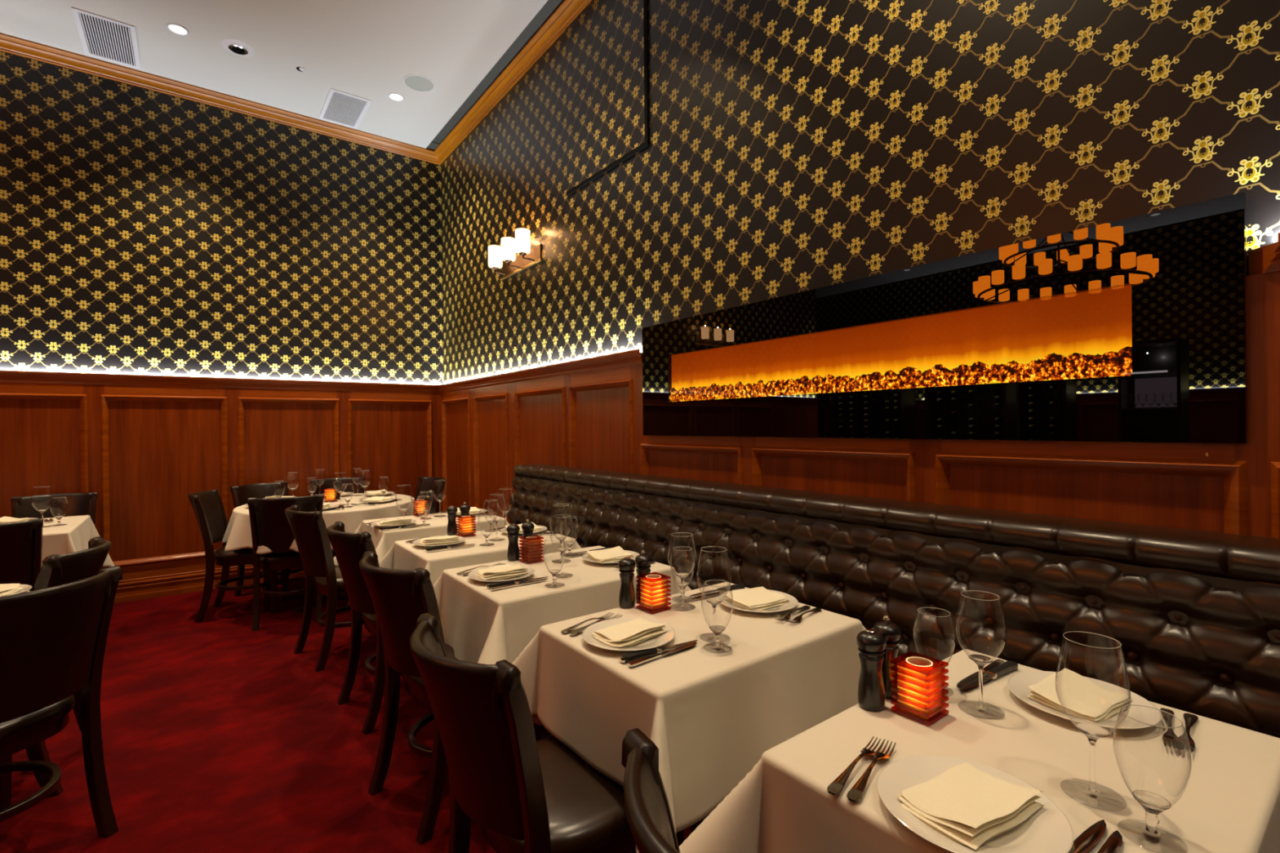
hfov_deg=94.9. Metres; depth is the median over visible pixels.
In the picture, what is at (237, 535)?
tablecloth
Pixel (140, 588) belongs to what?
baseboard
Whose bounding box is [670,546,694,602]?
water goblet
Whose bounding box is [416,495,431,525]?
water goblet
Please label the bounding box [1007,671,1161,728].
dinner plate
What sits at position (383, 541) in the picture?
tablecloth
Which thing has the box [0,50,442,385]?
wall
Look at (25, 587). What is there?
dinner plate
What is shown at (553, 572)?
water goblet
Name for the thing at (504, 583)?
steak knife
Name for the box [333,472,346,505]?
wine glass
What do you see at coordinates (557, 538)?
wine glass
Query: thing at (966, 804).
napkin
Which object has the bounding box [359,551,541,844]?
dining chair
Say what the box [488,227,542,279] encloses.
wall sconce
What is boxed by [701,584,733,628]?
bowl
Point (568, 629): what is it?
fork
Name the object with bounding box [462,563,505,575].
fork
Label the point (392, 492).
dinner plate
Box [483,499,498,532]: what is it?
water goblet
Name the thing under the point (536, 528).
napkin
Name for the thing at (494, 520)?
wine glass
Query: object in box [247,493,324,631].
dining chair
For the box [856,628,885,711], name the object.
salt mill
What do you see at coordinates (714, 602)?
wine glass
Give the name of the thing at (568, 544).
water goblet
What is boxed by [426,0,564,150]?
trim
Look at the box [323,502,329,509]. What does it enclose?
napkin
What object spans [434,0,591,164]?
trim
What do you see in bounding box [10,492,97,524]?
dining chair
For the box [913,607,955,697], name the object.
water goblet
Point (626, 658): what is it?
steak knife
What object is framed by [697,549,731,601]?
bowl
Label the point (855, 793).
fork
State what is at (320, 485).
wine glass
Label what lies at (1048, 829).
dinner plate
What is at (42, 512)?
wine glass
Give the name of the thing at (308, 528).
dining chair
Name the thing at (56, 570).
dining chair
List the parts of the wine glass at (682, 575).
stem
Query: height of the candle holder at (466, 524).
0.102 m
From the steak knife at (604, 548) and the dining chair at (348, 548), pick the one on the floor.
the dining chair at (348, 548)
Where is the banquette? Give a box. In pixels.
[507,463,1279,738]
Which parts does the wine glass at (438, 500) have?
stem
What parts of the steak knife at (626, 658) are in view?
handle, blade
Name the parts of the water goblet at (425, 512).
stem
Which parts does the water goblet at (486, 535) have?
stem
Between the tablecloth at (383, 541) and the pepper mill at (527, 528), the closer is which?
the pepper mill at (527, 528)
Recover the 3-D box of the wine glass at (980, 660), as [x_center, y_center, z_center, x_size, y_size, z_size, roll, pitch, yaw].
[0.695,0.462,1.200,0.092,0.235,0.092,-1,0,-6]
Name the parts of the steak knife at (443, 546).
handle, blade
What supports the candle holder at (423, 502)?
on the tablecloth at (383, 541)
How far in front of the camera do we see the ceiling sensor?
4.62 m
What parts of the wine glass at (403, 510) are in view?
stem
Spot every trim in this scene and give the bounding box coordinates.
[0,32,439,164]
[0,369,440,393]
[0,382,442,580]
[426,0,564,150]
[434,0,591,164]
[439,349,642,393]
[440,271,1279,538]
[1248,232,1279,275]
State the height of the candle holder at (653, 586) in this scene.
0.102 m
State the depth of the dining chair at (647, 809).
0.80 m
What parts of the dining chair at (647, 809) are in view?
leg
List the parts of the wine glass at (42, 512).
stem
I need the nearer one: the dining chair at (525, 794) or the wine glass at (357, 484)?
the dining chair at (525, 794)
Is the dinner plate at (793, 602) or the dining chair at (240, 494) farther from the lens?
the dining chair at (240, 494)
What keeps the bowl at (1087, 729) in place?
on the wine glass at (1093, 733)
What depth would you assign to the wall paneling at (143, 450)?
4.84 m
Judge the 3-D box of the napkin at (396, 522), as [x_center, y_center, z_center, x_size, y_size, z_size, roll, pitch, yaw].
[-1.477,0.570,3.522,0.184,0.034,0.129,-1,0,-37]
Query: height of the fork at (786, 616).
0.012 m
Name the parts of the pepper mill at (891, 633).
knob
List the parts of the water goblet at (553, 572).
stem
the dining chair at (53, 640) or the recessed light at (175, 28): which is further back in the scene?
the recessed light at (175, 28)
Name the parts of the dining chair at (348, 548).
leg, backrest, seat, seat frame, leg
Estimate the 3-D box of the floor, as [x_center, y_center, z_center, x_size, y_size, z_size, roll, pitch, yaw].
[-2.789,1.427,-0.462,9.573,0.100,10.047,-1,0,-37]
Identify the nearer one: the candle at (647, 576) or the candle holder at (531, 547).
the candle at (647, 576)
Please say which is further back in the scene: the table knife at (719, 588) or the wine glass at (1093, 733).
the table knife at (719, 588)
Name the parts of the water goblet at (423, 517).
stem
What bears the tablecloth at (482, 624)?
on the dining table
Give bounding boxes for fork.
[405,534,442,542]
[456,563,502,574]
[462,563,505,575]
[560,612,614,633]
[568,613,622,635]
[774,605,810,621]
[786,607,822,623]
[826,736,884,795]
[846,738,896,802]
[1160,708,1180,751]
[1176,713,1198,753]
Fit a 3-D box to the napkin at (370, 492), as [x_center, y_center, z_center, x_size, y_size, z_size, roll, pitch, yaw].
[-2.258,0.572,5.087,0.129,0.037,0.184,0,0,40]
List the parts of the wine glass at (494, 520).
stem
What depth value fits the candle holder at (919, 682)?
1.17 m
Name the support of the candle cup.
on the candle holder at (919, 682)
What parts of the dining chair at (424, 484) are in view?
leg, leg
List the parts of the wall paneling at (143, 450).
panel, panel moulding, panel moulding, panel, panel moulding, panel, panel moulding, panel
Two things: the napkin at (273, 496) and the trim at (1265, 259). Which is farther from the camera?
the napkin at (273, 496)
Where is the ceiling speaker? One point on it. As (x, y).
(420, 82)
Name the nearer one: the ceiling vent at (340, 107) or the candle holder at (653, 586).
the candle holder at (653, 586)
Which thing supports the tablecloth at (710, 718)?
on the dining table
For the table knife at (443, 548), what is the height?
0.006 m
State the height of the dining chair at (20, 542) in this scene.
0.887 m
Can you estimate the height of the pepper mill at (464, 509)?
0.170 m
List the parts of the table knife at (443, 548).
handle, blade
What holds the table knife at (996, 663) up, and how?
on the tablecloth at (1229, 802)
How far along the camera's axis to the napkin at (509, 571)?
2.26 m
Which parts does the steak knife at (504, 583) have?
handle, blade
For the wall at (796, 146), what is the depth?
2.36 m
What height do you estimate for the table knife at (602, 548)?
0.006 m
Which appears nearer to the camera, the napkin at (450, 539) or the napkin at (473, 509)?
the napkin at (450, 539)
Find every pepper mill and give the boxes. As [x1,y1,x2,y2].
[333,479,341,500]
[459,502,470,515]
[521,519,534,536]
[634,550,652,601]
[872,615,901,698]
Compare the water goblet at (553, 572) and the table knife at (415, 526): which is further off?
the table knife at (415, 526)
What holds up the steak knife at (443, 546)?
on the tablecloth at (402, 555)
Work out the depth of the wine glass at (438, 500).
3.87 m
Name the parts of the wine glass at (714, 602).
stem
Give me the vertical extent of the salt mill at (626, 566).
0.158 m
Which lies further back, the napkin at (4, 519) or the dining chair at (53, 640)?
the napkin at (4, 519)
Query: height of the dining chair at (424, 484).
0.887 m
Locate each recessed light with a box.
[165,22,189,35]
[221,38,255,57]
[387,92,404,101]
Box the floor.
[0,576,690,852]
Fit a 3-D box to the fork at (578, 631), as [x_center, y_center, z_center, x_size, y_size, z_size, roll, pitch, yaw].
[-0.127,0.578,1.719,0.025,0.012,0.200,0,0,42]
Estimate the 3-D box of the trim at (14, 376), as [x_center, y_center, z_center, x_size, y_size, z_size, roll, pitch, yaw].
[-4.631,-0.359,4.171,6.473,0.084,0.052,-1,0,-37]
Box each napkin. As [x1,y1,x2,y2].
[0,516,28,524]
[0,583,22,596]
[265,495,292,498]
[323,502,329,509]
[362,496,391,502]
[365,488,391,496]
[377,518,412,527]
[419,535,460,546]
[456,506,483,514]
[476,564,528,580]
[504,522,542,533]
[586,546,633,564]
[591,617,667,647]
[724,586,789,612]
[897,762,1044,849]
[1026,667,1132,721]
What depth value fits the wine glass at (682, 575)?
1.89 m
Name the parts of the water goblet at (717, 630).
stem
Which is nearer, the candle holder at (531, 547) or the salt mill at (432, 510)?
the candle holder at (531, 547)
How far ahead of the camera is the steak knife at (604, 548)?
2.67 m
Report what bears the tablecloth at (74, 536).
on the dining table
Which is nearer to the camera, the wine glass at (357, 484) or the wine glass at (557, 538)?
the wine glass at (557, 538)
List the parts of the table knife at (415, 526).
handle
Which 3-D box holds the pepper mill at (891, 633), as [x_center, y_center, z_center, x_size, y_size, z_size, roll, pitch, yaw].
[0.536,0.495,1.277,0.058,0.170,0.058,-1,0,-37]
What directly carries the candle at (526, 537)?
on the candle holder at (531, 547)
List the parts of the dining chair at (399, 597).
leg, backrest, seat frame, seat, leg, leg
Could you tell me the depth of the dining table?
1.72 m
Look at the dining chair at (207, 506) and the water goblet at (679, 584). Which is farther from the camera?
the dining chair at (207, 506)
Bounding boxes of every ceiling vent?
[71,6,141,69]
[318,88,371,128]
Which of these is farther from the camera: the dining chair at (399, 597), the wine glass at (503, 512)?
the wine glass at (503, 512)
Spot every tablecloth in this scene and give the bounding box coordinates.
[41,515,115,568]
[221,493,414,554]
[333,512,509,567]
[347,528,581,604]
[432,546,691,664]
[512,582,866,852]
[679,648,1279,852]
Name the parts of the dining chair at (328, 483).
leg, leg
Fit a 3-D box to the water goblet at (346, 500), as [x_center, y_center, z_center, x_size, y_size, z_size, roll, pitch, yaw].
[-2.170,0.512,4.364,0.084,0.172,0.084,-1,0,-42]
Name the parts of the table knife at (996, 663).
blade, handle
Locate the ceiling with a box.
[0,0,547,148]
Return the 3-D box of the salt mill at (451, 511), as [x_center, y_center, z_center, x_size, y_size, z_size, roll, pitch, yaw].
[-1.026,0.511,3.209,0.058,0.158,0.058,0,0,38]
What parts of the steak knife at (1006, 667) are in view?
blade, handle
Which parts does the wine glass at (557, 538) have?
stem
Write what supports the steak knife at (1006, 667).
on the tablecloth at (1229, 802)
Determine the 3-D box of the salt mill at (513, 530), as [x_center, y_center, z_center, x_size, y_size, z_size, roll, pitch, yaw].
[-0.559,0.508,2.593,0.058,0.158,0.058,0,0,38]
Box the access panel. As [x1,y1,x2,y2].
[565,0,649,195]
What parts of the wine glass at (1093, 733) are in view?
stem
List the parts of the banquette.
frame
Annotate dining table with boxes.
[690,814,709,833]
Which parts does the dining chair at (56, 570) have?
leg, backrest, leg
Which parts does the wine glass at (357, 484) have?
stem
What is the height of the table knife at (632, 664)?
0.006 m
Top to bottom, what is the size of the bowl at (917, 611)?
0.132 m
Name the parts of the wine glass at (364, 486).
stem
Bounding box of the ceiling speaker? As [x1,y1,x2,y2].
[403,74,435,91]
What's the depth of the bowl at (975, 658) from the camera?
1.20 m
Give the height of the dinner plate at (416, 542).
0.020 m
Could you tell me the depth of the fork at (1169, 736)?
1.08 m
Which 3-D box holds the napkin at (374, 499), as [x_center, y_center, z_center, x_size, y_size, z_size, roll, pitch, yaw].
[-2.065,0.572,4.617,0.184,0.034,0.129,0,0,14]
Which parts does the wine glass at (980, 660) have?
stem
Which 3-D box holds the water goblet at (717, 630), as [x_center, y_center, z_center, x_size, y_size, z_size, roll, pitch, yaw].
[0.203,0.497,1.543,0.084,0.172,0.084,-1,0,-33]
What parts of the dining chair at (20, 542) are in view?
leg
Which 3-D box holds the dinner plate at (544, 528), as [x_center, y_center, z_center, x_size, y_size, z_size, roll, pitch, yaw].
[-0.641,0.577,3.252,0.253,0.020,0.253,-1,0,-37]
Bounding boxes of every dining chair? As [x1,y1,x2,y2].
[0,518,43,591]
[0,565,122,838]
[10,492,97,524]
[25,536,111,798]
[187,488,288,622]
[230,481,315,603]
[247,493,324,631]
[284,504,364,671]
[310,476,364,495]
[325,521,401,734]
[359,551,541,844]
[409,613,684,852]
[414,476,445,514]
[622,728,679,852]
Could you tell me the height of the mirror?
0.607 m
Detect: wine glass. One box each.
[31,486,53,528]
[285,471,299,497]
[313,469,325,497]
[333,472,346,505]
[351,469,363,496]
[358,470,370,499]
[395,484,412,527]
[432,480,447,517]
[487,493,506,541]
[497,488,513,531]
[550,503,572,563]
[550,514,573,578]
[667,532,696,611]
[697,546,731,643]
[955,590,1007,719]
[1055,631,1130,811]
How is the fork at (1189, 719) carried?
on the tablecloth at (1229, 802)
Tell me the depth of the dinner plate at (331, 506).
4.30 m
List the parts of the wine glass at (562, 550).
stem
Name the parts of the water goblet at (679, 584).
stem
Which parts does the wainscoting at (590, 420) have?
panel moulding, panel, panel moulding, panel, panel moulding, panel, panel moulding, panel, panel moulding, panel, panel moulding, panel, rail, panel, panel moulding, panel moulding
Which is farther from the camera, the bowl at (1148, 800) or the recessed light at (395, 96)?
the recessed light at (395, 96)
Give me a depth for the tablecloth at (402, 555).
2.84 m
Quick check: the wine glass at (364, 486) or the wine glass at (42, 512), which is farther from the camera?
the wine glass at (364, 486)
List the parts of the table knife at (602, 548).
blade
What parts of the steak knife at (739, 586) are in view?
blade, handle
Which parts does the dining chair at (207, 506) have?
leg, backrest, leg, seat, seat frame, leg, leg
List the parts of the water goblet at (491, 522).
stem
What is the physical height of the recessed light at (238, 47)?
0.030 m
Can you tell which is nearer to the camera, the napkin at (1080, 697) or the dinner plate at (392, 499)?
the napkin at (1080, 697)
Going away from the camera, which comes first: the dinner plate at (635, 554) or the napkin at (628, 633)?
the napkin at (628, 633)
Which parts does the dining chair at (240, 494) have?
leg, backrest, leg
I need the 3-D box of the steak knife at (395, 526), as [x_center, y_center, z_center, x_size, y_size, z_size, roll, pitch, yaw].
[-1.392,0.585,3.436,0.243,0.013,0.024,-1,0,-36]
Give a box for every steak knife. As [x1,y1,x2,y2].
[379,524,421,529]
[424,543,475,551]
[486,576,547,588]
[566,547,611,556]
[619,640,697,662]
[692,584,745,599]
[960,661,1017,691]
[1068,819,1106,852]
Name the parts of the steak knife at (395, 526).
handle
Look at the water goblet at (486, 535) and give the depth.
2.92 m
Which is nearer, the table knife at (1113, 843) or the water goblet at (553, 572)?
the table knife at (1113, 843)
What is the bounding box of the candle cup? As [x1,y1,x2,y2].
[906,657,933,666]
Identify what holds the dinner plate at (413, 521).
on the tablecloth at (383, 541)
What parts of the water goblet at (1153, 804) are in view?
stem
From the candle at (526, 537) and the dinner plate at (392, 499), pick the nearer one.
the candle at (526, 537)
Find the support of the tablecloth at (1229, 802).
on the dining table
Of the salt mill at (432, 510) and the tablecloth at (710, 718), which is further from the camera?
the salt mill at (432, 510)
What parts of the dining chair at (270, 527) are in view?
leg, leg, seat, seat frame, backrest, leg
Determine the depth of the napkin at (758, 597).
1.89 m
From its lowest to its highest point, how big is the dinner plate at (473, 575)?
0.020 m
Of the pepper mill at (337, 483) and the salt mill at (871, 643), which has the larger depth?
the pepper mill at (337, 483)
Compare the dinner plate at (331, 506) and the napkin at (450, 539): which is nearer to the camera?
the napkin at (450, 539)
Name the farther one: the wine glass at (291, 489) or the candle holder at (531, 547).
the wine glass at (291, 489)
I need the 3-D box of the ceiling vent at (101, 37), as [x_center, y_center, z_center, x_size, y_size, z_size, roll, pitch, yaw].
[-3.853,-2.801,4.263,0.323,0.008,0.610,-1,0,-37]
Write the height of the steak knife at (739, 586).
0.013 m
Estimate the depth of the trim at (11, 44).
4.88 m
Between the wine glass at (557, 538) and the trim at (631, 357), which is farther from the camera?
the trim at (631, 357)
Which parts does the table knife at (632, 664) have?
handle, blade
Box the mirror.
[641,191,1247,443]
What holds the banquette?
on the floor
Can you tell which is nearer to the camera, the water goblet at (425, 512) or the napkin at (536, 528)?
the napkin at (536, 528)
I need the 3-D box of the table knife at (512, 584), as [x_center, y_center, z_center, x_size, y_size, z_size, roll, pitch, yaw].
[-0.442,0.582,2.173,0.230,0.006,0.020,-1,0,-38]
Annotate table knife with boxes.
[381,525,419,530]
[426,544,475,551]
[490,577,547,590]
[564,547,604,555]
[627,642,696,666]
[688,584,737,596]
[956,659,1004,688]
[1097,830,1122,852]
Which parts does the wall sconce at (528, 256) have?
lamp shade, arm, lamp shade, arm, plate, lamp shade, arm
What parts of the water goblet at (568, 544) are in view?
stem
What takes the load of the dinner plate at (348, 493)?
on the tablecloth at (237, 535)
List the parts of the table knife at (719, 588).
blade, handle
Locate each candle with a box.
[525,536,537,538]
[645,574,661,578]
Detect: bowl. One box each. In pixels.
[667,534,696,575]
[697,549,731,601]
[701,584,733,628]
[913,610,955,668]
[955,595,1007,662]
[1055,634,1130,736]
[1113,710,1191,808]
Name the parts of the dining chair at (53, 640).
leg, seat frame, seat, backrest, leg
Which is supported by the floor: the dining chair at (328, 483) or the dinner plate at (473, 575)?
the dining chair at (328, 483)
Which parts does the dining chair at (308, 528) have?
leg, backrest, leg, seat, seat frame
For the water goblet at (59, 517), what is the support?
on the tablecloth at (74, 536)
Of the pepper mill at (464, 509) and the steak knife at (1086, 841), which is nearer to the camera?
the steak knife at (1086, 841)
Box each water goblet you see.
[49,497,68,526]
[341,483,354,507]
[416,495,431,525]
[418,491,432,519]
[477,509,495,546]
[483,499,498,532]
[542,537,565,587]
[560,515,578,556]
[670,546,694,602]
[701,579,733,653]
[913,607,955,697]
[1113,704,1191,846]
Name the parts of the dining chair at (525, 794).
leg, backrest, leg, seat frame, seat, leg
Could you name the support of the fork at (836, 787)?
on the tablecloth at (1229, 802)
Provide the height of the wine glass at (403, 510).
0.245 m
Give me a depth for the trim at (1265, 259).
1.40 m
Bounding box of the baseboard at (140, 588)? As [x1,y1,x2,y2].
[113,564,305,604]
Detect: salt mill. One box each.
[426,489,435,513]
[446,505,457,535]
[506,523,519,560]
[617,556,635,608]
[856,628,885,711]
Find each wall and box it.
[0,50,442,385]
[440,0,1279,384]
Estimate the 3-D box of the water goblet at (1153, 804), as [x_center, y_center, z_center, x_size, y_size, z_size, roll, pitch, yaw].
[0.721,0.494,0.829,0.084,0.172,0.084,-1,0,-33]
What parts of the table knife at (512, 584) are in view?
handle, blade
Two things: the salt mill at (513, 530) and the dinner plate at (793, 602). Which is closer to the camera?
the dinner plate at (793, 602)
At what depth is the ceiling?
4.32 m
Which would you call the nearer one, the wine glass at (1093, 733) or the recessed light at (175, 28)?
the wine glass at (1093, 733)
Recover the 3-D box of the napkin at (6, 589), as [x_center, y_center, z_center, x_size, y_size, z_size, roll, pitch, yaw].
[-2.302,0.581,2.052,0.184,0.034,0.129,-1,0,-13]
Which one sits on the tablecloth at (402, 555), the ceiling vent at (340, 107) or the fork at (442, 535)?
the fork at (442, 535)
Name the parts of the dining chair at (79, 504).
leg, backrest, leg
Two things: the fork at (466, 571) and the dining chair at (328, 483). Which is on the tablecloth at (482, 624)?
the fork at (466, 571)
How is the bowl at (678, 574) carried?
on the wine glass at (682, 575)
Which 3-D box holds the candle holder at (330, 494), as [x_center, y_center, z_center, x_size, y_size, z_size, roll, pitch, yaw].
[-2.470,0.547,4.689,0.079,0.102,0.079,0,0,36]
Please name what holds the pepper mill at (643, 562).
on the tablecloth at (710, 718)
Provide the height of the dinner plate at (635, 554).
0.020 m
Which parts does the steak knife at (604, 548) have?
blade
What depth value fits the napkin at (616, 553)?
2.54 m
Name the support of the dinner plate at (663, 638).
on the tablecloth at (710, 718)
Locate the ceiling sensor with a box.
[296,66,306,71]
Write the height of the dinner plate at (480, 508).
0.020 m
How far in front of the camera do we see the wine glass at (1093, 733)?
0.92 m
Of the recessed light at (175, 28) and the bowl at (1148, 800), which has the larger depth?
the recessed light at (175, 28)
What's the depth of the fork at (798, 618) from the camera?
1.76 m
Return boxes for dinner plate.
[7,584,31,595]
[323,492,353,496]
[323,504,339,510]
[359,497,394,503]
[362,491,395,496]
[370,519,416,527]
[412,535,466,546]
[456,508,487,515]
[467,564,534,582]
[500,525,546,534]
[582,550,639,564]
[582,617,675,651]
[718,588,798,613]
[877,755,1073,852]
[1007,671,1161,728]
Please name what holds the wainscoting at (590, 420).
attached to the wall at (796, 146)
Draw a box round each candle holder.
[322,488,337,502]
[413,498,428,516]
[456,515,475,537]
[519,534,543,564]
[635,572,671,613]
[890,651,948,725]
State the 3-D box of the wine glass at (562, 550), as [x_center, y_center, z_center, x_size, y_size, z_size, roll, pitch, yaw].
[-0.305,0.468,2.302,0.092,0.235,0.092,0,0,21]

